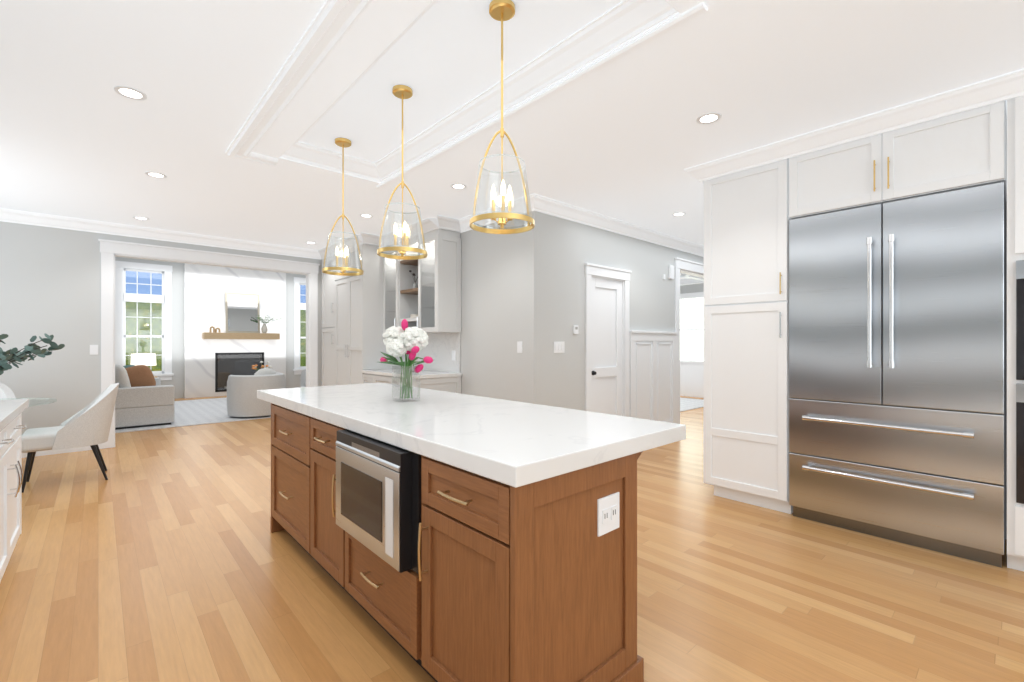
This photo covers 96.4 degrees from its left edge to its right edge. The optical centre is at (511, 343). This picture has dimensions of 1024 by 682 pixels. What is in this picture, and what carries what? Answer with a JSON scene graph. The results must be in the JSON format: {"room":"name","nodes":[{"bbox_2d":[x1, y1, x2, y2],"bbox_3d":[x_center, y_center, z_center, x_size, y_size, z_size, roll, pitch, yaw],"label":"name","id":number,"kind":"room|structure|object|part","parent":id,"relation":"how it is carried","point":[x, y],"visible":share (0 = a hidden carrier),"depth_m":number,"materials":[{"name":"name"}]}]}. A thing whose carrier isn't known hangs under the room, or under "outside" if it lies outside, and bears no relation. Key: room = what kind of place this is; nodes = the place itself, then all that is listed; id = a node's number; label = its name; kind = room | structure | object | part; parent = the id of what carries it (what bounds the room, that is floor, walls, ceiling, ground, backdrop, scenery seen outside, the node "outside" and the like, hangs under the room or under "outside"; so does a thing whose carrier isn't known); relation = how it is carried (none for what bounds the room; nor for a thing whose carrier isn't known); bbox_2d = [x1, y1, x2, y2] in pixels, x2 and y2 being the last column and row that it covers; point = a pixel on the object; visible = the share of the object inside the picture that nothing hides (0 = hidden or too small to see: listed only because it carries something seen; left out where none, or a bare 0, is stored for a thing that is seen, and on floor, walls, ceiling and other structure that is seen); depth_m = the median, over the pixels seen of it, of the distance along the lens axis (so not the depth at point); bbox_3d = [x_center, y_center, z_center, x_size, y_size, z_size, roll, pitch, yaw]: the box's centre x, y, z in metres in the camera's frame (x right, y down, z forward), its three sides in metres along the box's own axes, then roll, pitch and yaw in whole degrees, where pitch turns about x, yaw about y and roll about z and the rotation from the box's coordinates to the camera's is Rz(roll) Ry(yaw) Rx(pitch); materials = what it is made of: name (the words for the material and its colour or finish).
{"room":"kitchen","nodes":[
{"label":"kitchen","id":0,"kind":"room"},
{"bbox_2d":[130,353,157,377],"bbox_3d":[-7.880,0.745,9.794,0.480,1.050,0.480,0,0,-42],"label":"table lamp","id":1,"kind":"object","parent":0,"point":[147,359],"visible":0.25,"depth_m":9.65,"materials":[{"name":"white fabric"}]},
{"bbox_2d":[0,221,321,433],"bbox_3d":[-3.386,-0.405,7.029,7.800,3.350,0.130,0,0,-42],"label":"wall","id":2,"kind":"structure","parent":0,"point":[50,280],"depth_m":5.27,"materials":[{"name":"white paint"}]},
{"bbox_2d":[90,345,97,354],"label":"switch plates","id":3,"kind":"object","parent":2,"relation":"attached to","point":[93,348],"depth_m":5.47,"materials":[{"name":"white plastic"}]},
{"bbox_2d":[0,208,320,457],"bbox_3d":[-4.600,-0.090,5.874,4.190,2.720,0.265,0,0,-42],"label":"trim","id":4,"kind":"structure","parent":2,"relation":"attached to","point":[110,250],"depth_m":5.86,"materials":[{"name":"white wood"}]},
{"bbox_2d":[115,257,305,398],"bbox_3d":[-7.127,-0.405,11.169,7.800,3.350,0.130,0,0,-42],"label":"wall","id":5,"kind":"structure","parent":0,"point":[292,381],"depth_m":10.59,"materials":[{"name":"white paint"}]},
{"bbox_2d":[115,261,173,379],"bbox_3d":[-8.172,-0.465,10.178,1.040,2.610,0.200,0,0,-42],"label":"window","id":6,"kind":"structure","parent":5,"relation":"in","point":[122,296],"depth_m":10.19,"materials":[{"name":"white wood"}]},
{"bbox_2d":[184,263,285,397],"bbox_3d":[-6.772,-0.403,11.329,2.180,3.345,0.104,0,0,-42],"label":"fireplace surround","id":7,"kind":"object","parent":5,"relation":"attached to","point":[211,366],"visible":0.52,"depth_m":11.07,"materials":[{"name":"stone"}]},
{"bbox_2d":[202,332,279,338],"bbox_3d":[-6.609,-0.175,11.238,1.620,0.150,0.258,0,0,-42],"label":"mantel shelf","id":8,"kind":"object","parent":7,"relation":"attached to","point":[206,335],"visible":1,"depth_m":11.09,"materials":[{"name":"brown wood"}]},
{"bbox_2d":[210,326,219,332],"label":"mantel decor","id":9,"kind":"object","parent":8,"relation":"on","point":[214,330],"depth_m":10.78,"materials":[{"name":"beige ceramic"}]},
{"bbox_2d":[225,292,259,332],"bbox_3d":[-6.642,-0.741,11.303,0.740,0.978,0.100,0,0,-42],"label":"mirror","id":10,"kind":"object","parent":8,"relation":"on","point":[242,312],"visible":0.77,"depth_m":11.28,"materials":[{"name":"mirror"}]},
{"bbox_2d":[256,315,271,332],"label":"mantel decor","id":11,"kind":"object","parent":8,"relation":"on","point":[264,329],"depth_m":11.45,"materials":[{"name":"beige ceramic"}]},
{"bbox_2d":[293,277,305,374],"bbox_3d":[-5.486,-0.465,12.604,1.040,2.610,0.200,0,0,-42],"label":"window","id":12,"kind":"structure","parent":5,"relation":"in","point":[298,307],"depth_m":12.30,"materials":[{"name":"white wood"}]},
{"bbox_2d":[460,219,524,401],"bbox_3d":[-1.173,-0.140,6.218,0.130,2.820,4.040,0,0,-42],"label":"wall","id":13,"kind":"structure","parent":0,"point":[492,360],"depth_m":5.05,"materials":[{"name":"white paint"}]},
{"bbox_2d":[459,197,523,232],"bbox_3d":[-0.250,-0.090,5.018,0.110,2.720,1.220,0,0,-42],"label":"trim","id":14,"kind":"structure","parent":13,"relation":"attached to","point":[464,222],"depth_m":5.10,"materials":[{"name":"white"}]},
{"bbox_2d":[517,342,521,352],"label":"switch plates","id":15,"kind":"object","parent":13,"relation":"attached to","point":[519,344],"depth_m":4.72,"materials":[{"name":"white plastic"}]},
{"bbox_2d":[0,396,1023,681],"bbox_3d":[-0.033,1.320,7.046,13.000,0.100,16.100,0,0,-42],"label":"floor","id":16,"kind":"structure","parent":0,"point":[164,554],"depth_m":2.35,"materials":[{"name":"brown wood"}]},
{"bbox_2d":[0,383,15,399],"bbox_3d":[-5.107,0.829,4.384,0.530,0.888,0.653,0,0,-42],"label":"dining chair","id":17,"kind":"object","parent":16,"relation":"on","point":[6,391],"visible":0.08,"depth_m":4.64,"materials":[{"name":"fabric"}]},
{"bbox_2d":[0,415,15,581],"bbox_3d":[-2.708,0.833,2.017,0.615,0.874,0.639,0,0,-42],"label":"base cabinet","id":18,"kind":"object","parent":16,"relation":"on","point":[11,428],"depth_m":2.38,"materials":[{"name":"white wood"}]},
{"bbox_2d":[0,333,64,374],"bbox_3d":[-3.004,0.142,2.589,0.666,0.406,0.650,0,0,-42],"label":"plant","id":19,"kind":"object","parent":18,"relation":"on","point":[15,355],"visible":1,"depth_m":2.71,"materials":[{"name":"green plant"}]},
{"bbox_2d":[0,403,23,542],"bbox_3d":[-3.046,0.833,2.391,0.615,0.874,0.608,0,0,-42],"label":"base cabinet","id":20,"kind":"object","parent":16,"relation":"on","point":[19,408],"depth_m":2.71,"materials":[{"name":"white wood"}]},
{"bbox_2d":[1,398,56,406],"bbox_3d":[-4.549,0.894,3.841,1.040,0.752,1.040,0,0,-42],"label":"dining table","id":21,"kind":"object","parent":16,"relation":"on","point":[40,403],"visible":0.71,"depth_m":4.17,"materials":[{"name":"clear glass"}]},
{"bbox_2d":[22,383,118,492],"bbox_3d":[-4.077,0.829,4.254,0.653,0.888,0.530,0,0,-42],"label":"dining chair","id":22,"kind":"object","parent":16,"relation":"on","point":[89,424],"visible":1,"depth_m":4.15,"materials":[{"name":"fabric"}]},
{"bbox_2d":[115,398,270,432],"bbox_3d":[-5.617,1.264,8.975,5.500,0.012,3.750,0,0,-42],"label":"living room rug","id":23,"kind":"object","parent":16,"relation":"on","point":[199,412],"visible":0.13,"depth_m":7.97,"materials":[{"name":"white carpet"}]},
{"bbox_2d":[115,365,174,429],"bbox_3d":[-6.386,0.787,7.627,1.030,0.940,2.320,0,0,-42],"label":"sofa","id":24,"kind":"object","parent":23,"relation":"on","point":[144,397],"visible":0.54,"depth_m":6.89,"materials":[{"name":"grey fabric"}]},
{"bbox_2d":[227,368,285,416],"bbox_3d":[-4.484,0.843,8.065,0.918,0.830,0.899,0,0,-42],"label":"armchair","id":25,"kind":"object","parent":23,"relation":"on","point":[243,400],"visible":0.69,"depth_m":7.67,"materials":[{"name":"fabric"}]},
{"bbox_2d":[301,369,305,386],"bbox_3d":[-3.869,0.897,9.443,0.900,0.720,0.919,0,0,-42],"label":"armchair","id":26,"kind":"object","parent":23,"relation":"on","point":[303,378],"depth_m":9.39,"materials":[{"name":"fabric"}]},
{"bbox_3d":[-5.084,1.058,9.356,0.760,0.400,0.760,0,0,-42],"label":"coffee table","id":27,"kind":"object","parent":23,"relation":"on","visible":0},
{"bbox_2d":[252,361,271,369],"bbox_3d":[-5.106,0.606,9.358,0.411,0.499,0.392,0,0,-42],"label":"flowers","id":28,"kind":"object","parent":27,"relation":"on","point":[255,366],"visible":0.52,"depth_m":9.29,"materials":[{"name":"white plant"}]},
{"bbox_2d":[322,255,333,385],"bbox_3d":[-2.579,-0.030,7.212,0.615,2.600,0.639,0,0,-42],"label":"tall cabinet","id":29,"kind":"object","parent":16,"relation":"on","point":[327,279],"depth_m":7.04,"materials":[{"name":"white wood"}]},
{"bbox_2d":[334,247,345,384],"bbox_3d":[-2.244,-0.030,6.841,0.615,2.600,0.599,0,0,-42],"label":"tall cabinet","id":30,"kind":"object","parent":16,"relation":"on","point":[339,281],"depth_m":6.69,"materials":[{"name":"white wood"}]},
{"bbox_2d":[346,235,357,384],"bbox_3d":[-1.942,-0.088,6.507,0.615,2.716,0.539,0,0,-42],"label":"tall cabinet","id":31,"kind":"object","parent":16,"relation":"on","point":[351,281],"depth_m":6.37,"materials":[{"name":"white wood"}]},
{"bbox_2d":[358,233,373,383],"bbox_3d":[-1.671,-0.088,6.207,0.615,2.716,0.402,0,0,-42],"label":"tall cabinet","id":32,"kind":"object","parent":16,"relation":"on","point":[361,314],"depth_m":6.15,"materials":[{"name":"white wood"}]},
{"bbox_2d":[374,233,389,383],"bbox_3d":[-1.360,-0.088,5.863,0.615,2.716,0.525,0,0,-42],"label":"tall cabinet","id":33,"kind":"object","parent":16,"relation":"on","point":[381,265],"depth_m":6.25,"materials":[{"name":"white wood"}]},
{"bbox_2d":[390,215,461,393],"bbox_3d":[-1.011,-0.088,5.476,0.615,2.716,0.518,0,0,-42],"label":"tall cabinet","id":34,"kind":"object","parent":16,"relation":"on","point":[436,301],"depth_m":5.53,"materials":[{"name":"white wood"}]},
{"bbox_2d":[404,270,417,370],"bbox_3d":[-1.266,-0.299,5.868,0.310,1.309,0.326,0,0,-42],"label":"decor","id":35,"kind":"object","parent":34,"relation":"in","point":[415,285],"visible":0.48,"depth_m":5.90,"materials":[{"name":"grey ceramic"}]},
{"bbox_2d":[257,319,685,681],"bbox_3d":[-0.574,0.564,2.591,0.998,1.412,2.765,0,0,-42],"label":"kitchen island","id":36,"kind":"object","parent":16,"relation":"on","point":[439,536],"depth_m":1.62,"materials":[{"name":"brown"}]},
{"bbox_3d":[-0.607,0.098,2.694,0.319,0.480,0.479,0,0,-42],"label":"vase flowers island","id":37,"kind":"part","parent":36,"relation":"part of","materials":[{"name":"plant"}]},
{"bbox_2d":[680,398,703,411],"bbox_3d":[2.485,1.264,9.928,3.000,0.012,3.000,0,0,-42],"label":"dining rug","id":38,"kind":"object","parent":16,"relation":"on","point":[686,404],"visible":0.03,"depth_m":9.41,"materials":[{"name":"white carpet"}]},
{"bbox_2d":[700,157,771,508],"bbox_3d":[2.019,-0.050,3.781,0.646,2.640,0.636,0,0,-42],"label":"tall cabinet","id":39,"kind":"object","parent":16,"relation":"on","point":[756,200],"depth_m":3.61,"materials":[{"name":"white wood"}]},
{"bbox_2d":[772,129,875,513],"bbox_3d":[2.392,-0.050,3.367,0.646,2.640,0.609,0,0,-42],"label":"tall cabinet","id":40,"kind":"object","parent":16,"relation":"on","point":[838,174],"depth_m":3.33,"materials":[{"name":"white wood"}]},
{"bbox_2d":[789,182,1005,567],"bbox_3d":[2.578,0.185,3.124,0.686,2.170,1.070,0,0,-42],"label":"fridge","id":41,"kind":"object","parent":16,"relation":"on","point":[897,370],"visible":1,"depth_m":2.86,"materials":[{"name":"silver metal"}]},
{"bbox_2d":[996,85,1023,571],"bbox_3d":[3.229,-0.050,2.441,0.646,2.640,0.852,0,0,-42],"label":"tall cabinet","id":42,"kind":"object","parent":16,"relation":"on","point":[1009,128],"depth_m":2.52,"materials":[{"name":"white wood"}]},
{"bbox_2d":[0,0,1023,249],"bbox_3d":[1.895,-1.558,4.913,13.000,0.284,10.350,0,0,-42],"label":"ceiling","id":43,"kind":"structure","parent":0,"point":[240,118],"depth_m":2.71,"materials":[{"name":"white paint"}]},
{"bbox_2d":[114,86,146,99],"bbox_3d":[-2.209,-1.448,2.654,0.148,0.004,0.148,0,0,39],"label":"recessed light","id":44,"kind":"object","parent":43,"relation":"in","point":[136,94],"depth_m":2.65,"materials":[{"name":"white"}]},
{"bbox_2d":[133,216,148,219],"bbox_3d":[-4.298,-1.448,5.308,0.148,0.004,0.148,0,0,39],"label":"recessed light","id":45,"kind":"object","parent":43,"relation":"in","point":[136,217],"depth_m":5.31,"materials":[{"name":"white"}]},
{"bbox_2d":[145,172,166,177],"bbox_3d":[-3.064,-1.448,3.943,0.148,0.004,0.148,0,0,3],"label":"recessed light","id":46,"kind":"object","parent":43,"relation":"in","point":[157,175],"depth_m":3.93,"materials":[{"name":"white"}]},
{"bbox_2d":[322,137,363,275],"bbox_3d":[-1.320,-1.060,3.579,0.306,1.040,0.306,0,0,-42],"label":"pendant light","id":47,"kind":"object","parent":43,"relation":"hanging from","point":[343,143],"visible":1,"depth_m":3.57,"materials":[{"name":"gold metal"}]},
{"bbox_2d":[359,214,372,217],"bbox_3d":[-1.655,-1.448,5.203,0.148,0.004,0.148,0,0,39],"label":"recessed light","id":48,"kind":"object","parent":43,"relation":"in","point":[362,215],"depth_m":5.19,"materials":[{"name":"white"}]},
{"bbox_2d":[377,85,426,259],"bbox_3d":[-0.683,-1.060,2.860,0.306,1.040,0.306,0,0,-42],"label":"pendant light","id":49,"kind":"object","parent":43,"relation":"hanging from","point":[402,92],"visible":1,"depth_m":2.85,"materials":[{"name":"gold metal"}]},
{"bbox_2d":[450,183,466,188],"bbox_3d":[-0.494,-1.448,4.231,0.148,0.004,0.148,0,0,39],"label":"recessed light","id":50,"kind":"object","parent":43,"relation":"in","point":[457,185],"depth_m":4.23,"materials":[{"name":"white"}]},
{"bbox_2d":[469,0,534,233],"bbox_3d":[-0.047,-1.060,2.155,0.306,1.040,0.306,0,0,-42],"label":"pendant light","id":51,"kind":"object","parent":43,"relation":"hanging from","point":[501,10],"visible":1,"depth_m":2.15,"materials":[{"name":"gold metal"}]},
{"bbox_2d":[672,212,685,215],"bbox_3d":[1.875,-1.448,5.144,0.148,0.004,0.148,0,0,39],"label":"recessed light","id":52,"kind":"object","parent":43,"relation":"in","point":[679,213],"depth_m":5.14,"materials":[{"name":"white"}]},
{"bbox_2d":[696,112,721,123],"bbox_3d":[1.268,-1.448,2.952,0.148,0.004,0.148,0,0,39],"label":"recessed light","id":53,"kind":"object","parent":43,"relation":"in","point":[708,117],"depth_m":2.95,"materials":[{"name":"white"}]},
{"bbox_2d":[525,211,703,410],"bbox_3d":[2.894,-0.140,7.487,7.866,2.820,0.730,0,0,-42],"label":"wall","id":54,"kind":"structure","parent":0,"point":[559,252],"depth_m":4.95,"materials":[{"name":"white paint"}]},
{"bbox_2d":[554,342,564,352],"label":"switch plates","id":55,"kind":"object","parent":54,"relation":"attached to","point":[559,347],"depth_m":4.82,"materials":[{"name":"white plastic"}]},
{"bbox_2d":[573,325,577,333],"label":"thermostat","id":56,"kind":"object","parent":54,"relation":"attached to","point":[575,327],"depth_m":4.98,"materials":[{"name":"white plastic"}]},
{"bbox_2d":[592,277,621,415],"bbox_3d":[1.119,0.248,5.415,0.652,2.028,0.075,0,0,-42],"label":"closet door","id":57,"kind":"structure","parent":54,"relation":"in","point":[606,346],"depth_m":5.45,"materials":[{"name":"white wood"}]},
{"bbox_2d":[524,193,703,256],"bbox_3d":[3.097,-0.090,7.106,7.876,2.720,0.110,0,0,-42],"label":"trim","id":58,"kind":"structure","parent":54,"relation":"attached to","point":[539,203],"depth_m":5.29,"materials":[{"name":"white wood"}]},
{"bbox_2d":[584,257,703,423],"bbox_3d":[3.365,0.033,7.478,6.980,2.475,0.185,0,0,-42],"label":"trim","id":59,"kind":"structure","parent":54,"relation":"attached to","point":[650,375],"depth_m":5.91,"materials":[{"name":"white wood"}]},
{"bbox_2d":[663,265,673,279],"label":"switch plates","id":60,"kind":"object","parent":54,"relation":"attached to","point":[671,268],"depth_m":6.32,"materials":[{"name":"white plastic"}]},
{"bbox_2d":[680,283,703,360],"bbox_3d":[4.510,-0.140,10.767,0.130,2.820,6.330,0,0,-42],"label":"wall","id":61,"kind":"structure","parent":0,"point":[692,288],"depth_m":10.91,"materials":[{"name":"white paint"}]},
{"bbox_2d":[680,363,703,397],"bbox_3d":[3.965,0.555,11.251,0.030,1.430,4.620,0,0,-42],"label":"trim","id":62,"kind":"structure","parent":61,"relation":"attached to","point":[691,379],"depth_m":10.86,"materials":[{"name":"white paint"}]},
{"bbox_2d":[680,292,703,362],"bbox_3d":[4.249,-0.340,10.982,0.150,1.720,1.140,0,0,-42],"label":"dining window","id":63,"kind":"structure","parent":61,"relation":"in","point":[691,295],"depth_m":10.88,"materials":[{"name":"white wood"}]},
{"bbox_2d":[680,273,703,284],"bbox_3d":[2.462,-1.515,10.028,5.300,0.370,4.820,0,0,-42],"label":"ceiling","id":64,"kind":"structure","parent":0,"point":[685,279],"depth_m":10.11,"materials":[{"name":"white paint"}]},
{"bbox_2d":[876,93,995,204],"bbox_3d":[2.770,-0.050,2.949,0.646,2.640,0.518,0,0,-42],"label":"upper cabinet","id":65,"kind":"object","parent":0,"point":[953,148],"depth_m":2.75,"materials":[{"name":"white wood"}]},
{"bbox_2d":[1005,202,1006,539],"bbox_3d":[3.598,-0.140,2.618,0.130,2.820,4.260,0,0,-42],"label":"wall","id":66,"kind":"structure","parent":0,"point":[1006,372],"depth_m":2.96,"materials":[{"name":"white paint"}]},
{"label":"outside","id":67,"kind":"structure","parent":0,"visible":0},
{"bbox_2d":[126,271,703,370],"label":"windows","id":68,"kind":"structure","parent":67,"point":[692,341],"depth_m":14.32,"materials":[{"name":"clear glass"}]}
]}

